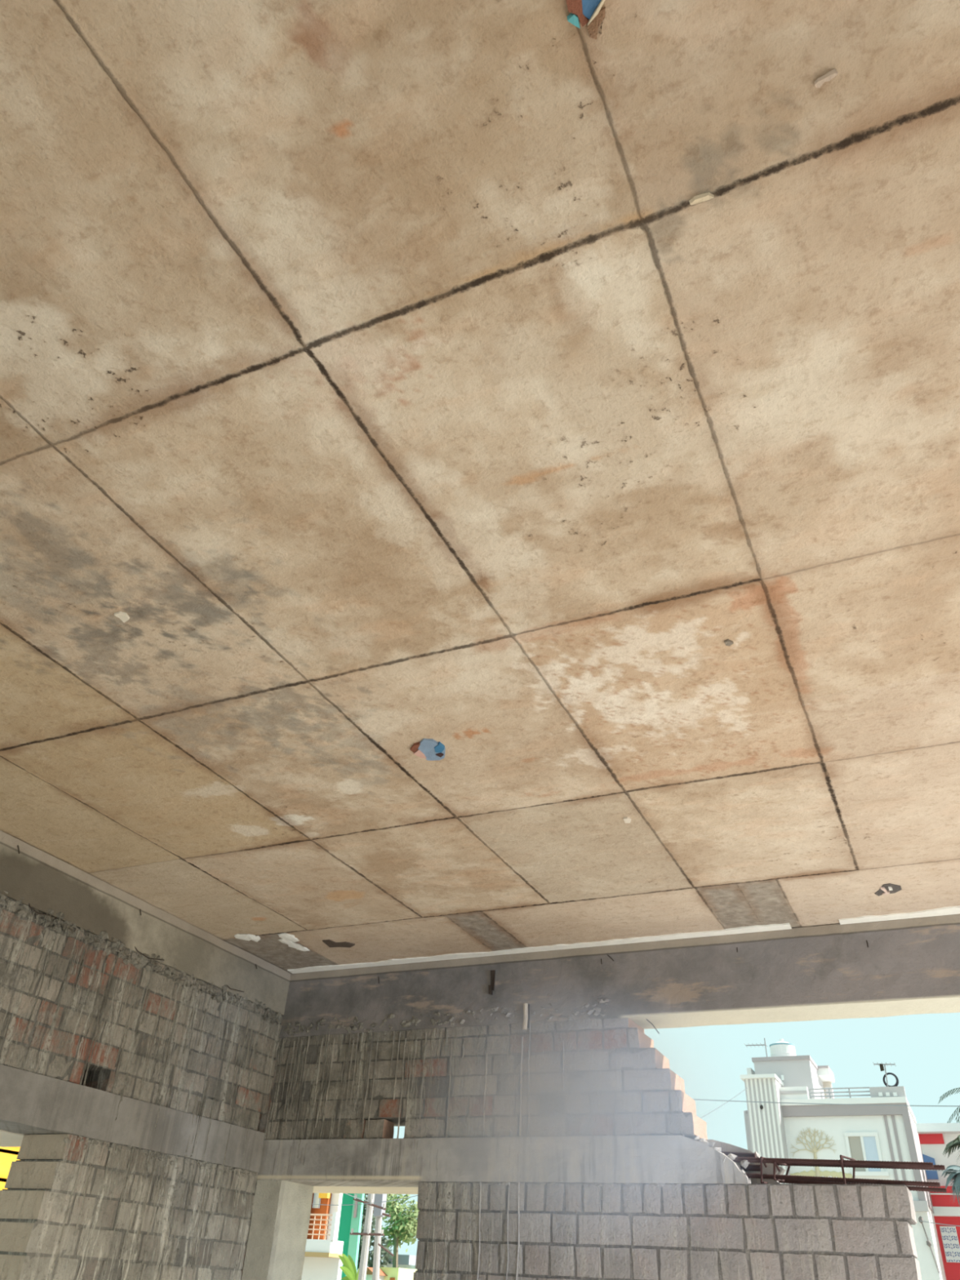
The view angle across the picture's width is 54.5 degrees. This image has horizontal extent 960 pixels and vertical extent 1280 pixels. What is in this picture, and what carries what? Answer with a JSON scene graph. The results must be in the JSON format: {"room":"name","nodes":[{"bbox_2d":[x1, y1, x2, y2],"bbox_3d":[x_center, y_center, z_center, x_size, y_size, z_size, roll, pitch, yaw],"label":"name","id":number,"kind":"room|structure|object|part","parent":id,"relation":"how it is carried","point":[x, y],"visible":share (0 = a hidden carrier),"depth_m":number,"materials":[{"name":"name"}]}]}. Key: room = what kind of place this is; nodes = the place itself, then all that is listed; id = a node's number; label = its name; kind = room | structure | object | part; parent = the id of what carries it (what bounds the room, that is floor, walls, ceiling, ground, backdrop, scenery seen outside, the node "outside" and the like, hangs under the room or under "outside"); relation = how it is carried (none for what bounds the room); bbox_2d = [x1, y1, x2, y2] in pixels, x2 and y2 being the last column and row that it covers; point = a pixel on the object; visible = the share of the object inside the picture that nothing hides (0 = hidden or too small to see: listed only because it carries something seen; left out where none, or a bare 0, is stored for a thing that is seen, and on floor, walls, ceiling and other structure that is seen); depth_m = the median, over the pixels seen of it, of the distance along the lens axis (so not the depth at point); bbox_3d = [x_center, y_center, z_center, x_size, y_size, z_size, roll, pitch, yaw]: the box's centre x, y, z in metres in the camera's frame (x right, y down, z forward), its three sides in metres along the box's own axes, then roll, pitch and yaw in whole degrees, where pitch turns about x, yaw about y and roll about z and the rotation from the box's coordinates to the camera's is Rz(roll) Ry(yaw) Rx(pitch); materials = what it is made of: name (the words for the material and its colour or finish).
{"room":"construction site","nodes":[
{"label":"construction site","id":0,"kind":"room"},
{"bbox_2d":[0,830,290,1279],"bbox_3d":[-2.255,1.598,2.287,0.263,2.911,5.204,-13,-38,21],"label":"wall","id":1,"kind":"structure","parent":0,"point":[138,1087],"depth_m":3.82,"materials":[{"name":"brick"}]},
{"bbox_2d":[0,1129,25,1146],"bbox_3d":[-2.343,1.468,3.086,0.430,0.080,2.350,-13,-38,21],"label":"trim","id":2,"kind":"structure","parent":1,"relation":"attached to","point":[7,1139],"depth_m":3.75,"materials":[{"name":"white paint"}]},
{"bbox_2d":[28,902,49,915],"bbox_3d":[-1.711,1.035,3.609,0.105,0.051,0.016,32,-44,-34],"label":"wire","id":3,"kind":"object","parent":1,"relation":"attached to","point":[28,903],"visible":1,"depth_m":3.59,"materials":[{"name":"black metal"}]},
{"bbox_2d":[134,946,164,960],"bbox_3d":[-1.452,1.367,4.070,0.013,0.049,0.187,-21,-42,30],"label":"wire","id":4,"kind":"object","parent":1,"relation":"attached to","point":[135,946],"visible":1,"depth_m":4.05,"materials":[{"name":"black metal"}]},
{"bbox_2d":[0,0,959,973],"bbox_3d":[0.253,-0.759,1.387,6.440,0.135,7.420,-13,-38,21],"label":"ceiling","id":5,"kind":"structure","parent":0,"point":[394,375],"depth_m":1.86,"materials":[{"name":"concrete"}]},
{"bbox_2d":[114,611,129,622],"bbox_3d":[-0.903,-0.061,2.360,0.030,0.013,0.038,-13,-38,21],"label":"paper scrap","id":6,"kind":"object","parent":5,"relation":"attached to","point":[123,616],"visible":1,"depth_m":2.35,"materials":[{"name":"beige paper"}]},
{"bbox_2d":[322,939,355,947],"bbox_3d":[-0.680,1.466,4.506,0.148,0.014,0.113,-3,-36,8],"label":"chip","id":7,"kind":"object","parent":5,"relation":"attached to","point":[331,944],"visible":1,"depth_m":4.50,"materials":[{"name":"grey concrete"}]},
{"bbox_2d":[409,738,445,760],"bbox_3d":[-0.151,0.336,2.860,0.118,0.020,0.110,30,-43,-32],"label":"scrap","id":8,"kind":"object","parent":5,"relation":"attached to","point":[430,749],"visible":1,"depth_m":2.85,"materials":[{"name":"blue plastic"}]},
{"bbox_2d":[435,752,443,757],"bbox_3d":[-0.122,0.347,2.873,0.022,0.020,0.019,30,-43,-33],"label":"light","id":9,"kind":"object","parent":8,"relation":"on","point":[437,754],"depth_m":2.87,"materials":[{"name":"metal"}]},
{"bbox_2d":[565,0,604,39],"bbox_3d":[0.136,-0.814,1.206,0.062,0.026,0.066,1,-35,3],"label":"box","id":10,"kind":"object","parent":5,"relation":"attached to","point":[589,11],"visible":1,"depth_m":1.20,"materials":[{"name":"cardboard"}]},
{"bbox_2d":[622,817,631,822],"bbox_3d":[0.509,0.618,3.208,0.027,0.013,0.040,-7,-37,15],"label":"flake","id":11,"kind":"object","parent":5,"relation":"attached to","point":[627,820],"visible":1,"depth_m":3.20,"materials":[{"name":"beige paint"}]},
{"bbox_2d":[688,191,714,204],"bbox_3d":[0.332,-0.666,1.399,0.037,0.018,0.008,-11,-37,19],"label":"flake","id":12,"kind":"object","parent":5,"relation":"attached to","point":[700,198],"visible":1,"depth_m":1.40,"materials":[{"name":"beige paint"}]},
{"bbox_2d":[724,639,733,646],"bbox_3d":[0.620,0.005,2.331,0.021,0.013,0.020,22,-39,-24],"label":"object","id":13,"kind":"object","parent":5,"relation":"attached to","point":[727,642],"visible":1,"depth_m":2.33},
{"bbox_2d":[814,68,837,88],"bbox_3d":[0.467,-0.759,1.257,0.032,0.018,0.009,-19,-41,28],"label":"wood splinter","id":14,"kind":"object","parent":5,"relation":"attached to","point":[831,74],"visible":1,"depth_m":1.25,"materials":[{"name":"beige wood"}]},
{"bbox_2d":[874,883,902,896],"bbox_3d":[1.583,0.968,3.615,0.101,0.020,0.122,-13,-38,21],"label":"stub","id":15,"kind":"object","parent":5,"relation":"attached to","point":[888,888],"visible":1,"depth_m":3.60,"materials":[{"name":"grey concrete"}]},
{"bbox_2d":[240,914,959,1279],"bbox_3d":[1.669,2.450,3.105,6.441,2.993,0.283,-13,-38,21],"label":"wall","id":16,"kind":"structure","parent":0,"point":[566,1146],"depth_m":4.01,"materials":[{"name":"brick"}]},
{"bbox_2d":[312,1186,417,1194],"bbox_3d":[-0.483,2.707,4.673,1.500,0.082,0.520,-13,-38,21],"label":"trim","id":17,"kind":"structure","parent":16,"relation":"attached to","point":[320,1189],"depth_m":4.76,"materials":[{"name":"beige concrete"}]},
{"bbox_2d":[488,969,495,995],"bbox_3d":[0.059,1.641,4.463,0.026,0.118,0.032,-13,-38,21],"label":"metal strip","id":18,"kind":"object","parent":16,"relation":"attached to","point":[491,988],"visible":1,"depth_m":4.45,"materials":[{"name":"metal"}]},
{"bbox_2d":[522,1003,529,1030],"bbox_3d":[0.212,1.738,4.295,0.032,0.114,0.024,-13,-38,21],"label":"wooden peg","id":19,"kind":"object","parent":16,"relation":"in","point":[526,1006],"visible":1,"depth_m":4.29,"materials":[{"name":"white wood"}]},
{"bbox_2d":[234,906,959,973],"bbox_3d":[0.542,1.222,4.061,3.680,0.020,0.634,-13,-38,21],"label":"trim","id":20,"kind":"structure","parent":16,"relation":"attached to","point":[287,939],"depth_m":4.32,"materials":[{"name":"white paint"}]},
{"bbox_2d":[720,1151,755,1157],"bbox_3d":[1.002,2.071,3.738,0.206,0.038,0.027,-13,-38,21],"label":"rebar","id":21,"kind":"object","parent":16,"relation":"in","point":[738,1154],"visible":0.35,"depth_m":3.71,"materials":[{"name":"metal"}]},
{"bbox_2d":[738,1164,759,1171],"bbox_3d":[1.005,2.104,3.712,0.225,0.025,0.023,-13,-38,21],"label":"rebar","id":22,"kind":"object","parent":16,"relation":"in","point":[750,1167],"visible":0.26,"depth_m":3.68,"materials":[{"name":"metal"}]},
{"bbox_2d":[760,1156,768,1183],"bbox_3d":[1.142,2.099,3.675,0.036,0.098,0.176,-16,-39,25],"label":"stirrup","id":23,"kind":"object","parent":16,"relation":"in","point":[761,1157],"visible":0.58,"depth_m":3.62,"materials":[{"name":"metal"}]},
{"bbox_2d":[773,1160,790,1182],"bbox_3d":[1.187,2.090,3.656,0.034,0.073,0.176,-16,-39,25],"label":"stirrup","id":24,"kind":"object","parent":16,"relation":"in","point":[775,1164],"visible":0.94,"depth_m":3.61,"materials":[{"name":"metal"}]},
{"bbox_2d":[732,1156,933,1168],"bbox_3d":[1.315,1.994,3.555,0.762,0.040,0.019,-13,-38,21],"label":"rebar","id":25,"kind":"object","parent":16,"relation":"in","point":[794,1161],"visible":0.94,"depth_m":3.53,"materials":[{"name":"metal"}]},
{"bbox_2d":[746,1173,940,1187],"bbox_3d":[1.319,2.047,3.534,0.780,0.047,0.017,-13,-38,21],"label":"rebar","id":26,"kind":"object","parent":16,"relation":"in","point":[789,1177],"visible":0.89,"depth_m":3.50,"materials":[{"name":"metal"}]},
{"bbox_2d":[840,1155,854,1184],"bbox_3d":[1.416,2.038,3.565,0.027,0.109,0.175,-16,-39,25],"label":"stirrup","id":27,"kind":"object","parent":16,"relation":"in","point":[842,1157],"visible":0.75,"depth_m":3.53,"materials":[{"name":"metal"}]},
{"bbox_2d":[776,1163,945,1170],"bbox_3d":[1.371,2.056,3.649,0.824,0.038,0.018,-13,-38,21],"label":"rebar","id":28,"kind":"object","parent":16,"relation":"in","point":[940,1167],"visible":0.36,"depth_m":3.58,"materials":[{"name":"metal"}]},
{"bbox_2d":[778,1179,946,1192],"bbox_3d":[1.366,2.120,3.631,0.823,0.053,0.016,-13,-38,21],"label":"rebar","id":29,"kind":"object","parent":16,"relation":"in","point":[910,1188],"visible":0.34,"depth_m":3.59,"materials":[{"name":"metal"}]},
{"label":"outside","id":30,"kind":"structure","parent":0,"visible":0},
{"bbox_3d":[18.609,26.279,31.527,180.000,0.350,170.000,-13,-38,21],"label":"ground","id":31,"kind":"structure","parent":30,"visible":0},
{"bbox_2d":[0,1146,20,1190],"bbox_3d":[-7.625,5.036,9.708,5.000,6.750,7.300,-13,-38,21],"label":"building","id":32,"kind":"structure","parent":31,"relation":"on","point":[8,1155],"depth_m":9.55,"materials":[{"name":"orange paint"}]},
{"bbox_2d":[301,1192,343,1279],"bbox_3d":[-8.567,26.004,43.097,8.313,10.893,5.980,-13,-38,21],"label":"house","id":33,"kind":"structure","parent":31,"relation":"on","point":[322,1261],"depth_m":39.14,"materials":[{"name":"white paint"}]},
{"bbox_3d":[-6.872,24.721,39.240,1.616,0.916,0.068,-13,-38,21],"label":"railing","id":34,"kind":"part","parent":33,"relation":"part of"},
{"bbox_3d":[-9.720,26.381,40.126,8.233,0.140,1.080,-13,-38,21],"label":"brown trim","id":35,"kind":"part","parent":33,"relation":"part of","materials":[{"name":"beige paint"}]},
{"bbox_3d":[-6.093,24.518,38.946,0.180,0.982,0.200,-13,-38,21],"label":"corner post","id":36,"kind":"part","parent":33,"relation":"part of","materials":[{"name":"white paint"}]},
{"bbox_2d":[338,1253,359,1279],"bbox_3d":[-4.797,24.422,33.987,0.965,3.335,1.490,-4,-36,10],"label":"banana plant","id":37,"kind":"object","parent":31,"relation":"on","point":[348,1268],"visible":0.82,"depth_m":34.42,"materials":[{"name":"green plant"}]},
{"bbox_2d":[337,1193,364,1279],"bbox_3d":[-7.967,29.904,48.885,7.327,11.250,5.800,-13,-38,21],"label":"house","id":38,"kind":"structure","parent":31,"relation":"on","point":[351,1215],"depth_m":45.32,"materials":[{"name":"paint"}]},
{"bbox_2d":[350,1193,386,1279],"bbox_3d":[-3.614,19.614,29.880,1.259,6.566,0.377,-13,-38,21],"label":"utility pole","id":39,"kind":"object","parent":31,"relation":"on","point":[366,1233],"visible":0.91,"depth_m":30.09,"materials":[{"name":"concrete"}]},
{"bbox_2d":[356,1193,393,1270],"bbox_3d":[-6.378,36.235,54.829,3.059,7.938,2.278,-4,-36,10],"label":"tree","id":40,"kind":"object","parent":31,"relation":"on","point":[387,1256],"visible":0.23,"depth_m":54.88,"materials":[{"name":"green plant"}]},
{"bbox_2d":[365,1266,387,1279],"bbox_3d":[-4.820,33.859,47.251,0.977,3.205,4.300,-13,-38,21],"label":"house","id":41,"kind":"structure","parent":31,"relation":"on","point":[369,1270],"depth_m":46.66,"materials":[{"name":"white paint"}]},
{"bbox_2d":[372,1193,394,1279],"bbox_3d":[-3.285,20.109,30.633,1.167,6.665,0.447,-13,-38,21],"label":"utility pole","id":42,"kind":"object","parent":31,"relation":"on","point":[379,1213],"visible":0.69,"depth_m":31.00,"materials":[{"name":"concrete"}]},
{"bbox_3d":[-3.081,19.964,30.481,0.626,0.351,0.059,-13,-38,21],"label":"stay arm","id":43,"kind":"part","parent":42,"relation":"part of"},
{"bbox_2d":[373,1194,419,1267],"bbox_3d":[-4.654,33.610,50.233,3.189,7.086,2.260,-13,-38,21],"label":"leafy tree","id":44,"kind":"object","parent":31,"relation":"on","point":[404,1228],"visible":0.86,"depth_m":50.91,"materials":[{"name":"green plant"}]},
{"bbox_2d":[380,1266,417,1279],"bbox_3d":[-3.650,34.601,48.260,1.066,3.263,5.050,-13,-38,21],"label":"house","id":45,"kind":"structure","parent":31,"relation":"on","point":[393,1273],"depth_m":47.32,"materials":[{"name":"yellow paint"}]},
{"bbox_2d":[382,1254,417,1269],"bbox_3d":[-3.728,39.698,56.194,2.510,4.075,6.000,-13,-38,21],"label":"shed","id":46,"kind":"object","parent":31,"relation":"on","point":[405,1261],"visible":0.16,"depth_m":54.93,"materials":[{"name":"white paint"}]},
{"bbox_2d":[740,1055,946,1279],"bbox_3d":[14.647,23.044,37.466,6.528,11.402,6.100,-13,-38,21],"label":"house","id":47,"kind":"structure","parent":31,"relation":"on","point":[773,1130],"depth_m":37.43,"materials":[{"name":"white paint"}]},
{"bbox_2d":[744,1037,767,1057],"bbox_3d":[12.308,18.217,41.471,0.895,0.873,0.700,-13,-38,21],"label":"tv aerial","id":48,"kind":"object","parent":47,"relation":"on","point":[760,1044],"visible":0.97,"depth_m":41.47,"materials":[{"name":"metal"}]},
{"bbox_2d":[768,1039,795,1057],"bbox_3d":[13.652,18.547,41.967,1.114,1.028,1.114,-13,-38,21],"label":"water tank","id":49,"kind":"object","parent":47,"relation":"on","point":[781,1048],"visible":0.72,"depth_m":41.62,"materials":[{"name":"white paint"}]},
{"bbox_3d":[13.670,18.234,42.188,0.983,0.261,0.983,-13,-38,21],"label":"lid","id":50,"kind":"part","parent":49,"relation":"part of","materials":[{"name":"white paint"}]},
{"bbox_3d":[14.721,18.644,38.075,2.388,0.611,0.058,-13,-38,21],"label":"railing","id":51,"kind":"part","parent":47,"relation":"part of","materials":[{"name":"metal"}]},
{"bbox_3d":[14.871,20.265,36.712,0.445,1.253,0.040,-13,-38,21],"label":"pane","id":52,"kind":"part","parent":47,"relation":"part of","materials":[{"name":"grey glass"}]},
{"bbox_3d":[15.370,20.150,36.509,0.455,1.253,0.045,-13,-38,21],"label":"pane","id":53,"kind":"part","parent":47,"relation":"part of","materials":[{"name":"blue glass"}]},
{"bbox_2d":[872,1062,895,1086],"bbox_3d":[16.510,17.670,37.818,0.820,0.888,0.700,-13,-38,21],"label":"tv aerial","id":54,"kind":"object","parent":47,"relation":"on","point":[882,1068],"visible":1,"depth_m":37.95,"materials":[{"name":"metal"}]},
{"bbox_3d":[16.691,17.897,37.840,0.599,0.599,0.119,-13,-38,21],"label":"cable coil","id":55,"kind":"part","parent":47,"relation":"part of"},
{"bbox_2d":[918,1216,928,1239],"bbox_3d":[16.420,21.907,34.423,0.322,1.028,0.184,30,-43,-33],"label":"pipe","id":56,"kind":"object","parent":47,"relation":"attached to","point":[922,1226],"depth_m":34.58,"materials":[{"name":"grey metal"}]},
{"bbox_2d":[925,1240,939,1273],"bbox_3d":[16.497,22.479,33.958,0.320,1.011,0.179,30,-43,-33],"label":"pipe","id":57,"kind":"object","parent":47,"relation":"attached to","point":[931,1255],"depth_m":34.06,"materials":[{"name":"grey metal"}]},
{"bbox_2d":[915,1122,959,1279],"bbox_3d":[23.421,25.727,38.780,8.600,9.354,5.980,-13,-38,21],"label":"house","id":58,"kind":"structure","parent":31,"relation":"on","point":[934,1138],"depth_m":38.98,"materials":[{"name":"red paint"}]},
{"bbox_3d":[19.709,21.954,40.956,1.248,0.390,0.160,-13,-38,21],"label":"red panel","id":59,"kind":"part","parent":58,"relation":"part of","materials":[{"name":"paint"}]},
{"bbox_2d":[937,1087,959,1123],"bbox_3d":[27.548,29.706,47.168,5.898,12.915,4.746,-13,-38,21],"label":"palm tree","id":60,"kind":"object","parent":31,"relation":"on","point":[948,1094],"visible":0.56,"depth_m":50.98,"materials":[{"name":"green plant"}]},
{"bbox_2d":[941,1164,959,1206],"bbox_3d":[17.731,22.234,32.310,1.816,7.092,1.496,-13,-38,21],"label":"palm tree","id":61,"kind":"object","parent":31,"relation":"on","point":[954,1176],"visible":0.98,"depth_m":34.13,"materials":[{"name":"green plant"}]},
{"bbox_2d":[942,1134,959,1163],"bbox_3d":[19.963,23.659,35.443,2.739,8.580,2.279,-13,-38,21],"label":"palm tree","id":62,"kind":"object","parent":31,"relation":"on","point":[956,1142],"visible":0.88,"depth_m":38.10,"materials":[{"name":"green plant"}]},
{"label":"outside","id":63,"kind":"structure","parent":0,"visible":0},
{"bbox_2d":[693,1098,959,1106],"bbox_3d":[10.734,14.666,29.542,9.409,0.464,0.026,-13,-38,21],"label":"power cable","id":64,"kind":"object","parent":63,"point":[693,1099],"visible":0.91,"depth_m":29.32,"materials":[{"name":"black rubber"}]},
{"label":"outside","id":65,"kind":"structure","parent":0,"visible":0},
{"bbox_2d":[700,1088,746,1118],"bbox_3d":[9.587,18.445,36.974,2.696,1.508,0.022,16,-37,-18],"label":"power cable","id":66,"kind":"object","parent":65,"point":[746,1088],"visible":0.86,"depth_m":37.02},
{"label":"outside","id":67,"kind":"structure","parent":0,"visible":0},
{"bbox_2d":[915,1168,959,1171],"bbox_3d":[15.286,17.329,30.455,2.619,0.114,0.019,-13,-38,21],"label":"power cable","id":68,"kind":"object","parent":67,"point":[916,1169],"visible":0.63,"depth_m":30.48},
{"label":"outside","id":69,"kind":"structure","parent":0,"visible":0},
{"bbox_2d":[920,1220,959,1226],"bbox_3d":[15.924,19.560,31.179,2.174,0.166,0.023,-13,-38,21],"label":"power cable","id":70,"kind":"object","parent":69,"point":[920,1220],"visible":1,"depth_m":31.35,"materials":[{"name":"grey rubber"}]},
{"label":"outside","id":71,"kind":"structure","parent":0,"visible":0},
{"bbox_2d":[313,1195,417,1205],"bbox_3d":[-3.642,17.663,29.354,4.658,0.274,0.019,-22,-42,31],"label":"power cable","id":72,"kind":"object","parent":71,"point":[416,1195],"visible":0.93,"depth_m":29.20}
]}

